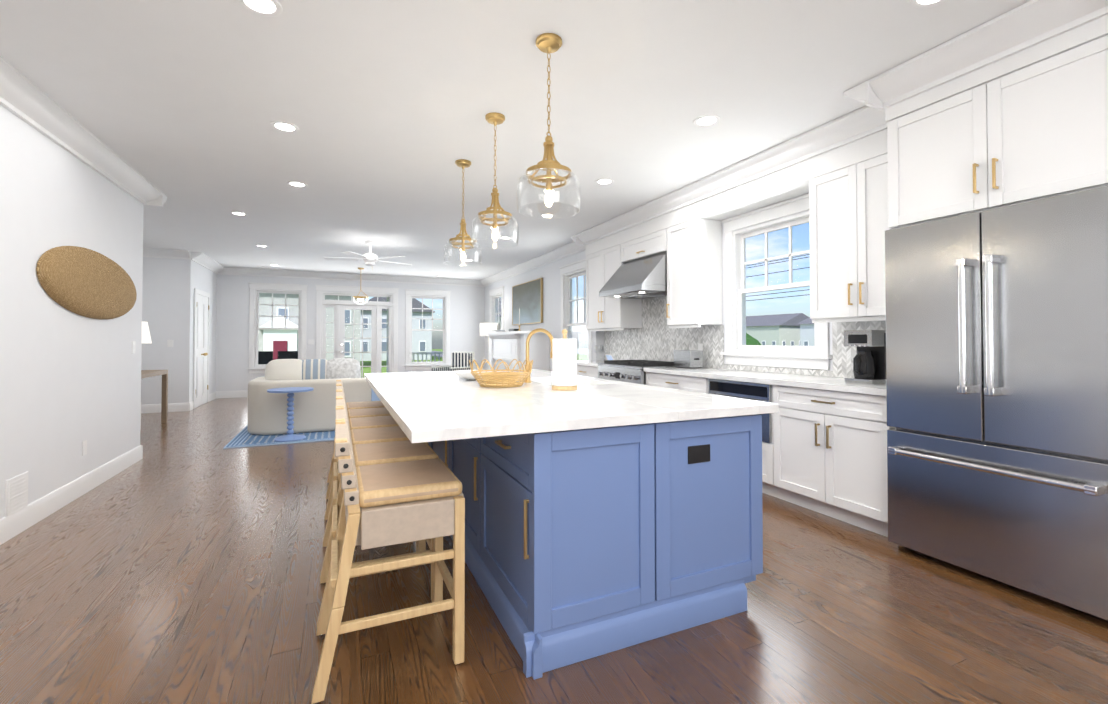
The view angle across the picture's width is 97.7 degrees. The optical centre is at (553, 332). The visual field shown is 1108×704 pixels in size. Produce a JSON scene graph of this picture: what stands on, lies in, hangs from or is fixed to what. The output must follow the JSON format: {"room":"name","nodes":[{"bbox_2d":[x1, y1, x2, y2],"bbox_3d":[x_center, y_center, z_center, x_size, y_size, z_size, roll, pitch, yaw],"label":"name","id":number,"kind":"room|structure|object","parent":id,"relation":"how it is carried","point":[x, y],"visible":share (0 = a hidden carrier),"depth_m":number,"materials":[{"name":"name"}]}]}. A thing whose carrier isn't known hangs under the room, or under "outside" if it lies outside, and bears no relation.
{"room":"living room and kitchen","nodes":[
{"label":"living room and kitchen","id":0,"kind":"room"},
{"bbox_2d":[0,104,143,518],"bbox_3d":[-2.661,-0.143,1.319,0.140,2.740,7.880,0,-1,-24],"label":"wall","id":1,"kind":"structure","parent":0,"point":[70,381],"depth_m":3.45,"materials":[{"name":"paint"}]},
{"bbox_2d":[5,472,27,516],"bbox_3d":[-3.349,1.014,3.019,0.011,0.240,0.220,0,-1,-24],"label":"air vent","id":2,"kind":"object","parent":1,"relation":"in","point":[16,493],"visible":0.98,"depth_m":3.00,"materials":[{"name":"white metal"}]},
{"bbox_2d":[0,445,142,544],"bbox_3d":[-2.603,1.154,1.333,0.036,0.145,7.896,0,-1,-24],"label":"baseboard","id":3,"kind":"structure","parent":1,"relation":"attached to","point":[28,516],"depth_m":3.51,"materials":[{"name":"white wood"}]},
{"bbox_2d":[0,56,166,206],"bbox_3d":[-2.568,-1.441,1.467,0.175,0.140,8.035,0,-1,-24],"label":"crown molding","id":4,"kind":"structure","parent":1,"relation":"attached to","point":[25,99],"depth_m":3.40,"materials":[{"name":"white wood"}]},
{"bbox_2d":[82,440,86,455],"bbox_3d":[-3.714,0.910,3.828,0.006,0.115,0.070,0,-1,-24],"label":"outlet","id":5,"kind":"object","parent":1,"relation":"attached to","point":[84,443],"depth_m":3.82,"materials":[{"name":"white plastic"}]},
{"bbox_2d":[36,246,136,318],"bbox_3d":[-3.730,-0.391,3.978,0.075,0.551,1.679,0,-1,-24],"label":"artwork","id":6,"kind":"object","parent":1,"relation":"attached to","point":[86,282],"visible":1,"depth_m":3.71},
{"bbox_2d":[132,341,135,353],"bbox_3d":[-4.116,0.141,4.739,0.009,0.120,0.080,0,-1,-24],"label":"outlet","id":7,"kind":"object","parent":1,"relation":"attached to","point":[133,342],"depth_m":4.73,"materials":[{"name":"white plastic"}]},
{"bbox_2d":[141,257,180,404],"bbox_3d":[-6.969,-0.035,8.077,1.210,2.740,0.140,0,-1,-24],"label":"wall","id":8,"kind":"structure","parent":0,"point":[161,296],"depth_m":8.16,"materials":[{"name":"paint"}]},
{"bbox_2d":[143,247,187,259],"bbox_3d":[-6.703,-1.336,8.055,1.020,0.140,0.155,0,-1,-24],"label":"crown molding","id":9,"kind":"structure","parent":8,"relation":"attached to","point":[147,252],"depth_m":8.12,"materials":[{"name":"white wood"}]},
{"bbox_2d":[141,402,190,412],"bbox_3d":[-6.788,1.262,8.052,1.196,0.145,0.016,0,-1,-24],"label":"baseboard","id":10,"kind":"structure","parent":8,"relation":"attached to","point":[172,407],"depth_m":8.17,"materials":[{"name":"white wood"}]},
{"bbox_2d":[167,340,172,346],"bbox_3d":[-6.506,0.177,8.201,0.080,0.120,0.006,0,-1,-24],"label":"outlet","id":11,"kind":"object","parent":8,"relation":"attached to","point":[169,344],"depth_m":8.20,"materials":[{"name":"white plastic"}]},
{"bbox_2d":[179,259,216,402],"bbox_3d":[-6.733,-0.017,9.202,0.140,2.740,2.000,0,-1,-24],"label":"wall","id":12,"kind":"structure","parent":0,"point":[197,276],"depth_m":8.38,"materials":[{"name":"paint"}]},
{"bbox_2d":[193,288,209,408],"bbox_3d":[-6.521,0.283,9.018,0.096,2.125,1.070,0,-1,-24],"label":"closet door","id":13,"kind":"structure","parent":12,"relation":"in","point":[201,338],"depth_m":8.96,"materials":[{"name":"white wood"}]},
{"bbox_2d":[188,250,223,274],"bbox_3d":[-6.530,-1.318,9.130,0.155,0.140,1.975,0,-1,-24],"label":"crown molding","id":14,"kind":"structure","parent":12,"relation":"attached to","point":[200,258],"depth_m":8.98,"materials":[{"name":"white wood"}]},
{"bbox_2d":[209,391,216,401],"bbox_3d":[-6.920,1.290,9.788,0.016,0.145,0.680,0,-1,-24],"label":"baseboard","id":15,"kind":"structure","parent":12,"relation":"attached to","point":[212,396],"depth_m":9.85,"materials":[{"name":"white wood"}]},
{"bbox_2d":[216,274,484,390],"bbox_3d":[-4.530,0.018,11.362,5.930,2.740,0.140,0,-1,-24],"label":"wall","id":16,"kind":"structure","parent":0,"point":[467,310],"depth_m":10.85,"materials":[{"name":"paint"}]},
{"bbox_2d":[217,390,247,397],"bbox_3d":[-6.222,1.301,10.497,1.870,0.145,0.016,0,-1,-24],"label":"baseboard","id":17,"kind":"structure","parent":16,"relation":"attached to","point":[243,393],"depth_m":10.23,"materials":[{"name":"white wood"}]},
{"bbox_2d":[247,282,307,373],"bbox_3d":[-6.059,-0.102,10.645,1.150,1.955,0.200,0,-1,-24],"label":"window","id":18,"kind":"structure","parent":16,"relation":"in","point":[256,289],"depth_m":10.56,"materials":[{"name":"white wood"}]},
{"bbox_2d":[224,268,479,286],"bbox_3d":[-4.479,-1.285,11.245,5.630,0.140,0.155,0,-1,-24],"label":"crown molding","id":19,"kind":"structure","parent":16,"relation":"attached to","point":[227,271],"depth_m":11.08,"materials":[{"name":"white wood"}]},
{"bbox_2d":[315,285,398,377],"bbox_3d":[-4.581,0.154,11.315,1.810,2.465,0.180,0,-1,-24],"label":"french door","id":20,"kind":"structure","parent":16,"relation":"in","point":[340,307],"depth_m":11.34,"materials":[{"name":"white wood"}]},
{"bbox_2d":[386,297,442,372],"bbox_3d":[-4.995,0.136,12.801,8.000,3.050,2.850,0,-1,-24],"label":"porch","id":21,"kind":"object","parent":16,"relation":"attached to","point":[417,353],"depth_m":14.29,"materials":[{"name":"white wood"}]},
{"bbox_2d":[258,351,272,363],"bbox_3d":[-6.965,0.932,11.439,0.540,0.987,0.500,0,-1,-24],"label":"porch chair","id":22,"kind":"object","parent":21,"relation":"on","point":[265,357],"depth_m":11.67,"materials":[{"name":"black plastic"}]},
{"bbox_2d":[277,351,297,358],"bbox_3d":[-6.418,0.936,11.685,0.540,0.987,0.500,0,-1,-24],"label":"porch chair","id":23,"kind":"object","parent":21,"relation":"on","point":[281,354],"depth_m":11.87,"materials":[{"name":"black plastic"}]},
{"bbox_2d":[404,289,450,369],"bbox_3d":[-3.121,-0.080,11.962,1.130,1.955,0.200,0,-1,-24],"label":"window","id":24,"kind":"structure","parent":16,"relation":"in","point":[422,294],"depth_m":11.94,"materials":[{"name":"white wood"}]},
{"bbox_2d":[0,0,1030,279],"bbox_3d":[-2.138,-1.508,4.792,7.640,0.100,14.150,0,-1,-24],"label":"ceiling","id":25,"kind":"structure","parent":0,"point":[384,106],"depth_m":3.08,"materials":[{"name":"paint"}]},
{"bbox_2d":[230,211,247,215],"bbox_3d":[-3.797,-1.437,5.828,0.179,0.007,0.179,0,-1,27],"label":"recessed light","id":26,"kind":"object","parent":25,"relation":"in","point":[232,212],"depth_m":5.82,"materials":[{"name":"white plastic"}]},
{"bbox_2d":[238,0,281,16],"bbox_3d":[-1.336,-1.495,2.198,0.179,0.007,0.179,0,-1,27],"label":"recessed light","id":27,"kind":"object","parent":25,"relation":"in","point":[269,8],"depth_m":2.22,"materials":[{"name":"white plastic"}]},
{"bbox_2d":[271,121,298,132],"bbox_3d":[-1.927,-1.475,3.467,0.179,0.007,0.179,1,-1,-30],"label":"recessed light","id":28,"kind":"object","parent":25,"relation":"in","point":[283,126],"depth_m":3.46,"materials":[{"name":"white plastic"}]},
{"bbox_2d":[287,181,307,186],"bbox_3d":[-2.514,-1.455,4.738,0.179,0.007,0.179,1,-1,-30],"label":"recessed light","id":29,"kind":"object","parent":25,"relation":"in","point":[292,183],"depth_m":4.73,"materials":[{"name":"white plastic"}]},
{"bbox_2d":[353,268,368,303],"bbox_3d":[-4.069,-0.988,10.193,0.314,0.764,0.314,0,-1,-24],"label":"pendant light","id":30,"kind":"object","parent":25,"relation":"hanging from","point":[358,297],"visible":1,"depth_m":10.17,"materials":[{"name":"gold metal"}]},
{"bbox_2d":[324,240,411,266],"bbox_3d":[-2.854,-1.189,7.497,1.292,0.449,1.243,0,-1,-24],"label":"ceiling fan","id":31,"kind":"object","parent":25,"relation":"hanging from","point":[369,259],"visible":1,"depth_m":7.39,"materials":[{"name":"white metal"}]},
{"bbox_2d":[443,159,481,265],"bbox_3d":[-0.779,-1.031,4.150,0.330,0.872,0.330,0,-1,-24],"label":"pendant light","id":32,"kind":"object","parent":25,"relation":"hanging from","point":[462,163],"visible":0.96,"depth_m":4.13,"materials":[{"name":"gold metal"}]},
{"bbox_2d":[471,112,518,247],"bbox_3d":[-0.403,-1.045,3.311,0.330,0.872,0.330,0,-1,-24],"label":"pendant light","id":33,"kind":"object","parent":25,"relation":"hanging from","point":[494,118],"visible":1,"depth_m":3.29,"materials":[{"name":"gold metal"}]},
{"bbox_2d":[540,214,554,217],"bbox_3d":[-0.082,-1.436,5.927,0.179,0.007,0.179,1,-1,-30],"label":"recessed light","id":34,"kind":"object","parent":25,"relation":"in","point":[542,215],"depth_m":5.91,"materials":[{"name":"white plastic"}]},
{"bbox_2d":[516,33,580,218],"bbox_3d":[-0.026,-1.058,2.471,0.330,0.872,0.330,0,-1,-24],"label":"pendant light","id":35,"kind":"object","parent":25,"relation":"hanging from","point":[548,43],"visible":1,"depth_m":2.45,"materials":[{"name":"gold metal"}]},
{"bbox_2d":[595,178,613,184],"bbox_3d":[0.486,-1.456,4.658,0.179,0.007,0.179,1,-1,-30],"label":"recessed light","id":36,"kind":"object","parent":25,"relation":"in","point":[604,181],"depth_m":4.65,"materials":[{"name":"white plastic"}]},
{"bbox_2d":[693,115,719,126],"bbox_3d":[1.063,-1.477,3.372,0.179,0.007,0.179,-1,-1,42],"label":"recessed light","id":37,"kind":"object","parent":25,"relation":"in","point":[705,120],"depth_m":3.36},
{"bbox_2d":[910,0,945,7],"bbox_3d":[1.683,-1.496,2.137,0.179,0.007,0.179,1,-1,-30],"label":"recessed light","id":38,"kind":"object","parent":25,"relation":"in","point":[914,3],"depth_m":2.19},
{"bbox_2d":[484,250,603,370],"bbox_3d":[-0.489,-0.005,9.941,0.280,2.740,6.040,0,-1,-24],"label":"wall","id":39,"kind":"structure","parent":0,"point":[549,274],"depth_m":8.78,"materials":[{"name":"paint"}]},
{"bbox_2d":[489,286,503,329],"bbox_3d":[-1.329,-0.087,11.571,0.200,1.955,1.140,0,-1,-24],"label":"window","id":40,"kind":"structure","parent":39,"relation":"in","point":[494,305],"depth_m":11.70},
{"bbox_2d":[512,278,542,324],"bbox_3d":[-0.549,-0.595,9.682,0.045,0.830,1.600,0,-1,-24],"label":"framed picture","id":41,"kind":"object","parent":39,"relation":"attached to","point":[527,298],"visible":1,"depth_m":9.55,"materials":[{"name":"fabric"}]},
{"bbox_2d":[480,241,584,286],"bbox_3d":[-0.664,-1.307,9.818,0.155,0.140,5.880,0,-1,-24],"label":"crown molding","id":42,"kind":"structure","parent":39,"relation":"attached to","point":[569,249],"depth_m":9.03,"materials":[{"name":"white wood"}]},
{"bbox_2d":[559,259,591,360],"bbox_3d":[0.389,-0.148,7.739,0.200,1.955,1.140,0,-1,-24],"label":"window","id":43,"kind":"structure","parent":39,"relation":"in","point":[567,323],"depth_m":7.93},
{"bbox_2d":[0,397,1107,703],"bbox_3d":[-2.138,1.312,4.747,7.640,0.060,14.150,0,-1,-24],"label":"floor","id":44,"kind":"structure","parent":0,"point":[180,561],"depth_m":2.07,"materials":[{"name":"brown wood"}]},
{"bbox_2d":[141,370,167,422],"bbox_3d":[-5.679,0.918,6.371,0.600,0.780,1.400,0,-1,-24],"label":"console table","id":45,"kind":"object","parent":44,"relation":"on","point":[164,402],"visible":0.23,"depth_m":7.06,"materials":[{"name":"brown wood"}]},
{"bbox_2d":[142,322,151,342],"bbox_3d":[-5.823,0.187,6.702,0.386,0.689,0.386,0,-1,-24],"label":"table lamp","id":46,"kind":"object","parent":45,"relation":"on","point":[146,337],"visible":0.12,"depth_m":6.70,"materials":[{"name":"white fabric"}]},
{"bbox_2d":[223,425,334,448],"bbox_3d":[-2.923,1.324,7.820,3.380,0.011,3.800,0,-1,-24],"label":"rug","id":47,"kind":"object","parent":44,"relation":"on","point":[244,437],"visible":0.14,"depth_m":5.85,"materials":[{"name":"blue fabric"}]},
{"bbox_2d":[267,387,313,441],"bbox_3d":[-3.202,0.983,5.881,0.500,0.605,0.500,0,-1,-24],"label":"side table","id":48,"kind":"object","parent":47,"relation":"on","point":[290,435],"visible":1,"depth_m":5.84,"materials":[{"name":"paint"}]},
{"bbox_2d":[247,358,380,434],"bbox_3d":[-3.123,0.836,7.294,2.380,0.946,1.870,0,-1,-24],"label":"sofa","id":49,"kind":"object","parent":47,"relation":"on","point":[314,410],"visible":0.54,"depth_m":6.32,"materials":[{"name":"white fabric"}]},
{"bbox_2d":[371,388,380,400],"bbox_3d":[-2.419,0.798,7.046,0.500,0.400,0.840,0,-1,-24],"label":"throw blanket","id":50,"kind":"object","parent":49,"relation":"on","point":[374,397],"depth_m":6.57,"materials":[{"name":"blue fabric"}]},
{"bbox_2d":[326,380,384,494],"bbox_3d":[-1.596,0.835,4.006,0.514,0.870,0.467,0,-1,-24],"label":"stool","id":51,"kind":"object","parent":44,"relation":"on","point":[364,404],"visible":0.04,"depth_m":3.99,"materials":[{"name":"brown wood"}]},
{"bbox_2d":[325,384,390,512],"bbox_3d":[-1.407,0.828,3.584,0.514,0.870,0.467,0,-1,-24],"label":"stool","id":52,"kind":"object","parent":44,"relation":"on","point":[367,412],"visible":0.21,"depth_m":3.56,"materials":[{"name":"brown wood"}]},
{"bbox_2d":[323,390,398,539],"bbox_3d":[-1.218,0.821,3.163,0.514,0.870,0.467,0,-1,-24],"label":"stool","id":53,"kind":"object","parent":44,"relation":"on","point":[371,422],"visible":0.15,"depth_m":3.14,"materials":[{"name":"brown wood"}]},
{"bbox_2d":[320,397,417,577],"bbox_3d":[-1.029,0.814,2.741,0.514,0.870,0.467,0,-1,-24],"label":"stool","id":54,"kind":"object","parent":44,"relation":"on","point":[376,435],"visible":0.19,"depth_m":2.72,"materials":[{"name":"brown wood"}]},
{"bbox_2d":[317,407,438,625],"bbox_3d":[-0.840,0.808,2.320,0.514,0.870,0.467,0,-1,-24],"label":"stool","id":55,"kind":"object","parent":44,"relation":"on","point":[384,452],"visible":0.33,"depth_m":2.26,"materials":[{"name":"brown wood"}]},
{"bbox_2d":[311,420,464,703],"bbox_3d":[-0.651,0.801,1.898,0.514,0.870,0.467,0,-1,-24],"label":"stool","id":56,"kind":"object","parent":44,"relation":"on","point":[386,504],"visible":1,"depth_m":1.74,"materials":[{"name":"brown wood"}]},
{"bbox_2d":[431,351,473,371],"bbox_3d":[-2.239,0.897,10.719,0.690,0.960,0.680,-1,-1,38],"label":"striped armchair","id":57,"kind":"object","parent":44,"relation":"on","point":[460,360],"visible":0.29,"depth_m":10.81,"materials":[{"name":"white fabric"}]},
{"bbox_2d":[480,323,497,345],"bbox_3d":[-1.455,0.578,10.814,0.406,1.599,0.406,0,-1,-24],"label":"floor lamp","id":58,"kind":"object","parent":44,"relation":"on","point":[486,327],"visible":0.56,"depth_m":10.65,"materials":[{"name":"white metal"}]},
{"bbox_2d":[481,331,550,370],"bbox_3d":[-0.811,0.671,9.544,0.617,1.375,2.360,0,-1,-24],"label":"fireplace","id":59,"kind":"object","parent":44,"relation":"on","point":[508,347],"visible":0.54,"depth_m":8.67,"materials":[{"name":"tile"}]},
{"bbox_2d":[490,308,520,331],"bbox_3d":[-0.949,-0.239,9.747,0.240,0.450,1.504,0,-1,-24],"label":"decor","id":60,"kind":"object","parent":59,"relation":"on","point":[499,328],"visible":0.81,"depth_m":10.07,"materials":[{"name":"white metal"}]},
{"bbox_2d":[383,380,771,679],"bbox_3d":[-0.305,0.819,3.247,1.470,0.876,2.970,0,-1,-24],"label":"kitchen island","id":61,"kind":"object","parent":44,"relation":"on","point":[604,516],"depth_m":1.97,"materials":[{"name":"blue wood"}]},
{"bbox_2d":[364,372,679,443],"bbox_3d":[-0.587,0.360,3.136,1.060,0.040,3.005,0,-1,-24],"label":"island countertop","id":62,"kind":"structure","parent":61,"relation":"on","point":[427,406],"depth_m":2.13,"materials":[{"name":"white stone"}]},
{"bbox_2d":[453,370,491,379],"bbox_3d":[-0.596,0.314,3.597,0.300,0.064,0.300,0,-1,-24],"label":"scalloped bowl","id":63,"kind":"object","parent":62,"relation":"on","point":[466,374],"visible":0.52,"depth_m":3.50,"materials":[{"name":"white ceramic"}]},
{"bbox_2d":[469,359,532,387],"bbox_3d":[-0.339,0.256,3.110,0.401,0.166,0.401,0,-1,-24],"label":"rattan basket","id":64,"kind":"object","parent":62,"relation":"on","point":[493,379],"visible":1,"depth_m":2.99,"materials":[{"name":"beige wicker"}]},
{"bbox_2d":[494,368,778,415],"bbox_3d":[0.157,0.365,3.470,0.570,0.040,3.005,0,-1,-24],"label":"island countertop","id":65,"kind":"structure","parent":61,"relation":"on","point":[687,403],"depth_m":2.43,"materials":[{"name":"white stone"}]},
{"bbox_2d":[552,329,577,389],"bbox_3d":[0.064,0.156,2.887,0.156,0.358,0.156,0,-1,-24],"label":"paper towel holder","id":66,"kind":"object","parent":65,"relation":"on","point":[564,363],"visible":1,"depth_m":2.82,"materials":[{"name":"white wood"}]},
{"bbox_2d":[577,365,644,377],"bbox_3d":[0.671,0.873,6.586,0.605,0.876,0.965,0,-1,-24],"label":"base cabinet","id":67,"kind":"object","parent":44,"relation":"on","point":[582,370],"depth_m":6.34,"materials":[{"name":"white wood"}]},
{"bbox_2d":[577,361,603,368],"bbox_3d":[0.656,0.415,6.598,0.630,0.040,0.985,0,-1,-24],"label":"countertop","id":68,"kind":"structure","parent":67,"relation":"on","point":[578,362],"depth_m":6.43,"materials":[{"name":"white stone"}]},
{"bbox_2d":[594,345,606,360],"bbox_3d":[0.642,0.283,6.833,0.185,0.230,0.178,0,-1,24],"label":"wine glass","id":69,"kind":"object","parent":68,"relation":"on","point":[602,349],"visible":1,"depth_m":6.72,"materials":[{"name":"clear glass"}]},
{"bbox_2d":[605,354,613,359],"bbox_3d":[0.766,0.334,6.377,0.120,0.114,0.160,0,-1,-24],"label":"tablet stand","id":70,"kind":"object","parent":68,"relation":"on","point":[609,356],"visible":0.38,"depth_m":6.34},
{"bbox_2d":[598,360,674,384],"bbox_3d":[1.004,0.814,5.693,0.720,0.965,0.926,0,-1,-24],"label":"range","id":71,"kind":"object","parent":44,"relation":"on","point":[630,371],"visible":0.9,"depth_m":5.46,"materials":[{"name":"silver metal"}]},
{"bbox_2d":[646,373,696,391],"bbox_3d":[1.443,0.845,4.861,0.609,0.876,0.935,0,-1,-24],"label":"base cabinet","id":72,"kind":"object","parent":44,"relation":"on","point":[666,380],"depth_m":4.77,"materials":[{"name":"white wood"}]},
{"bbox_2d":[697,377,768,494],"bbox_3d":[1.781,0.833,4.106,0.609,0.876,0.844,0,-1,-24],"label":"base cabinet","id":73,"kind":"object","parent":44,"relation":"on","point":[736,389],"depth_m":3.85,"materials":[{"name":"white wood"}]},
{"bbox_2d":[769,385,893,536],"bbox_3d":[2.103,0.822,3.390,0.609,0.876,0.850,0,-1,-24],"label":"base cabinet","id":74,"kind":"object","parent":44,"relation":"on","point":[824,444],"depth_m":3.22,"materials":[{"name":"white wood"}]},
{"bbox_2d":[645,367,885,396],"bbox_3d":[1.754,0.376,4.148,0.630,0.040,2.505,0,-1,-24],"label":"countertop","id":75,"kind":"structure","parent":74,"relation":"on","point":[804,380],"depth_m":3.77,"materials":[{"name":"white stone"}]},
{"bbox_2d":[674,350,702,368],"bbox_3d":[1.436,0.278,5.165,0.170,0.186,0.282,0,-1,-24],"label":"toaster","id":76,"kind":"object","parent":75,"relation":"on","point":[690,359],"visible":1,"depth_m":5.07,"materials":[{"name":"silver metal"}]},
{"bbox_2d":[844,330,885,384],"bbox_3d":[2.138,0.161,3.307,0.271,0.360,0.190,0,-1,-24],"label":"coffee maker","id":77,"kind":"object","parent":75,"relation":"on","point":[869,362],"visible":0.94,"depth_m":3.25,"materials":[{"name":"silver metal"}]},
{"bbox_2d":[885,186,1107,620],"bbox_3d":[2.406,0.315,2.523,0.761,1.862,0.925,0,-1,-24],"label":"fridge","id":78,"kind":"object","parent":44,"relation":"on","point":[997,379],"visible":1,"depth_m":2.31,"materials":[{"name":"silver metal"}]},
{"bbox_2d":[631,210,840,377],"bbox_3d":[2.422,-0.107,3.619,0.140,2.740,7.920,0,-1,-24],"label":"wall","id":79,"kind":"structure","parent":0,"point":[723,305],"depth_m":4.96,"materials":[{"name":"paint"}]},
{"bbox_2d":[583,224,622,330],"bbox_3d":[0.801,-0.742,6.664,0.325,1.368,0.956,0,-1,-24],"label":"upper cabinet","id":80,"kind":"object","parent":79,"relation":"attached to","point":[599,244],"depth_m":6.63,"materials":[{"name":"white wood"}]},
{"bbox_2d":[599,251,666,298],"bbox_3d":[1.038,-0.671,5.731,0.634,0.460,0.926,0,-1,-24],"label":"range hood","id":81,"kind":"object","parent":79,"relation":"attached to","point":[643,277],"visible":0.79,"depth_m":5.49,"materials":[{"name":"silver metal"}]},
{"bbox_2d":[615,200,662,327],"bbox_3d":[1.188,-0.756,5.801,0.325,1.368,1.065,0,-1,-24],"label":"upper cabinet","id":82,"kind":"object","parent":79,"relation":"attached to","point":[640,234],"depth_m":5.92,"materials":[{"name":"white wood"}]},
{"bbox_2d":[642,296,689,361],"bbox_3d":[1.333,-0.171,5.856,0.008,1.060,0.934,0,-1,-24],"label":"backsplash","id":83,"kind":"structure","parent":79,"relation":"attached to","point":[662,340],"depth_m":5.93,"materials":[{"name":"grey tile"}]},
{"bbox_2d":[663,188,690,327],"bbox_3d":[1.480,-0.766,5.149,0.325,1.368,0.492,0,-1,-24],"label":"upper cabinet","id":84,"kind":"object","parent":79,"relation":"attached to","point":[676,209],"depth_m":5.12,"materials":[{"name":"white wood"}]},
{"bbox_2d":[691,140,834,327],"bbox_3d":[1.840,-0.779,4.346,0.325,1.368,1.385,0,-1,-24],"label":"upper cabinet","id":85,"kind":"object","parent":79,"relation":"attached to","point":[781,176],"depth_m":4.58,"materials":[{"name":"white wood"}]},
{"bbox_2d":[720,193,832,369],"bbox_3d":[2.025,-0.426,4.436,0.200,1.465,1.185,0,-1,-24],"label":"kitchen window","id":86,"kind":"structure","parent":79,"relation":"in","point":[817,356],"depth_m":4.57,"materials":[{"name":"white wood"}]},
{"bbox_2d":[807,108,885,319],"bbox_3d":[2.253,-0.794,3.426,0.325,1.368,0.746,0,-1,-24],"label":"upper cabinet","id":87,"kind":"object","parent":79,"relation":"attached to","point":[845,161],"depth_m":3.41,"materials":[{"name":"white wood"}]},
{"bbox_2d":[879,0,1107,231],"bbox_3d":[2.476,-1.058,2.573,0.619,0.868,0.998,0,-1,-24],"label":"upper cabinet","id":88,"kind":"object","parent":79,"relation":"attached to","point":[1009,108],"depth_m":2.39,"materials":[{"name":"white wood"}]},
{"bbox_2d":[746,254,809,300],"bbox_3d":[27.253,-1.998,12.286,2.000,9.200,80.160,0,-1,-24],"label":"power lines","id":89,"kind":"object","parent":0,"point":[777,272],"depth_m":36.11,"materials":[{"name":"black metal"}]},
{"label":"outside","id":90,"kind":"structure","parent":0,"visible":0},
{"bbox_2d":[360,348,587,376],"bbox_3d":[-22.591,3.218,50.046,160.000,0.080,170.000,0,-1,-24],"label":"ground","id":91,"kind":"structure","parent":90,"point":[384,363],"depth_m":58.89,"materials":[{"name":"green plant"}]},
{"bbox_2d":[258,293,362,362],"bbox_3d":[-24.257,-1.639,44.061,12.800,9.500,10.500,0,-1,-24],"label":"house","id":92,"kind":"structure","parent":91,"relation":"on","point":[275,341],"depth_m":40.16,"materials":[{"name":"stone"}]},
{"bbox_2d":[360,297,434,360],"bbox_3d":[-21.365,-1.181,63.271,9.800,9.200,9.800,0,-1,-24],"label":"house","id":93,"kind":"structure","parent":91,"relation":"on","point":[421,341],"depth_m":59.99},
{"bbox_2d":[442,298,500,326],"bbox_3d":[-9.392,-0.689,65.892,9.800,8.300,8.800,0,-1,-24],"label":"house","id":94,"kind":"structure","parent":91,"relation":"on","point":[497,311],"depth_m":63.26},
{"bbox_2d":[361,333,760,377],"bbox_3d":[-2.986,1.245,11.848,16.500,3.000,16.200,0,-1,-24],"label":"hedge","id":95,"kind":"object","parent":91,"relation":"on","point":[751,340],"depth_m":8.72,"materials":[{"name":"green plant"}]},
{"bbox_2d":[746,313,808,345],"bbox_3d":[43.405,0.164,97.227,11.800,7.600,14.800,0,-1,-24],"label":"house","id":96,"kind":"structure","parent":91,"relation":"on","point":[769,327],"depth_m":90.60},
{"bbox_2d":[798,317,814,345],"bbox_3d":[49.762,-0.142,78.161,11.800,7.600,14.800,0,-1,-24],"label":"house","id":97,"kind":"structure","parent":91,"relation":"on","point":[806,327],"depth_m":81.20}
]}

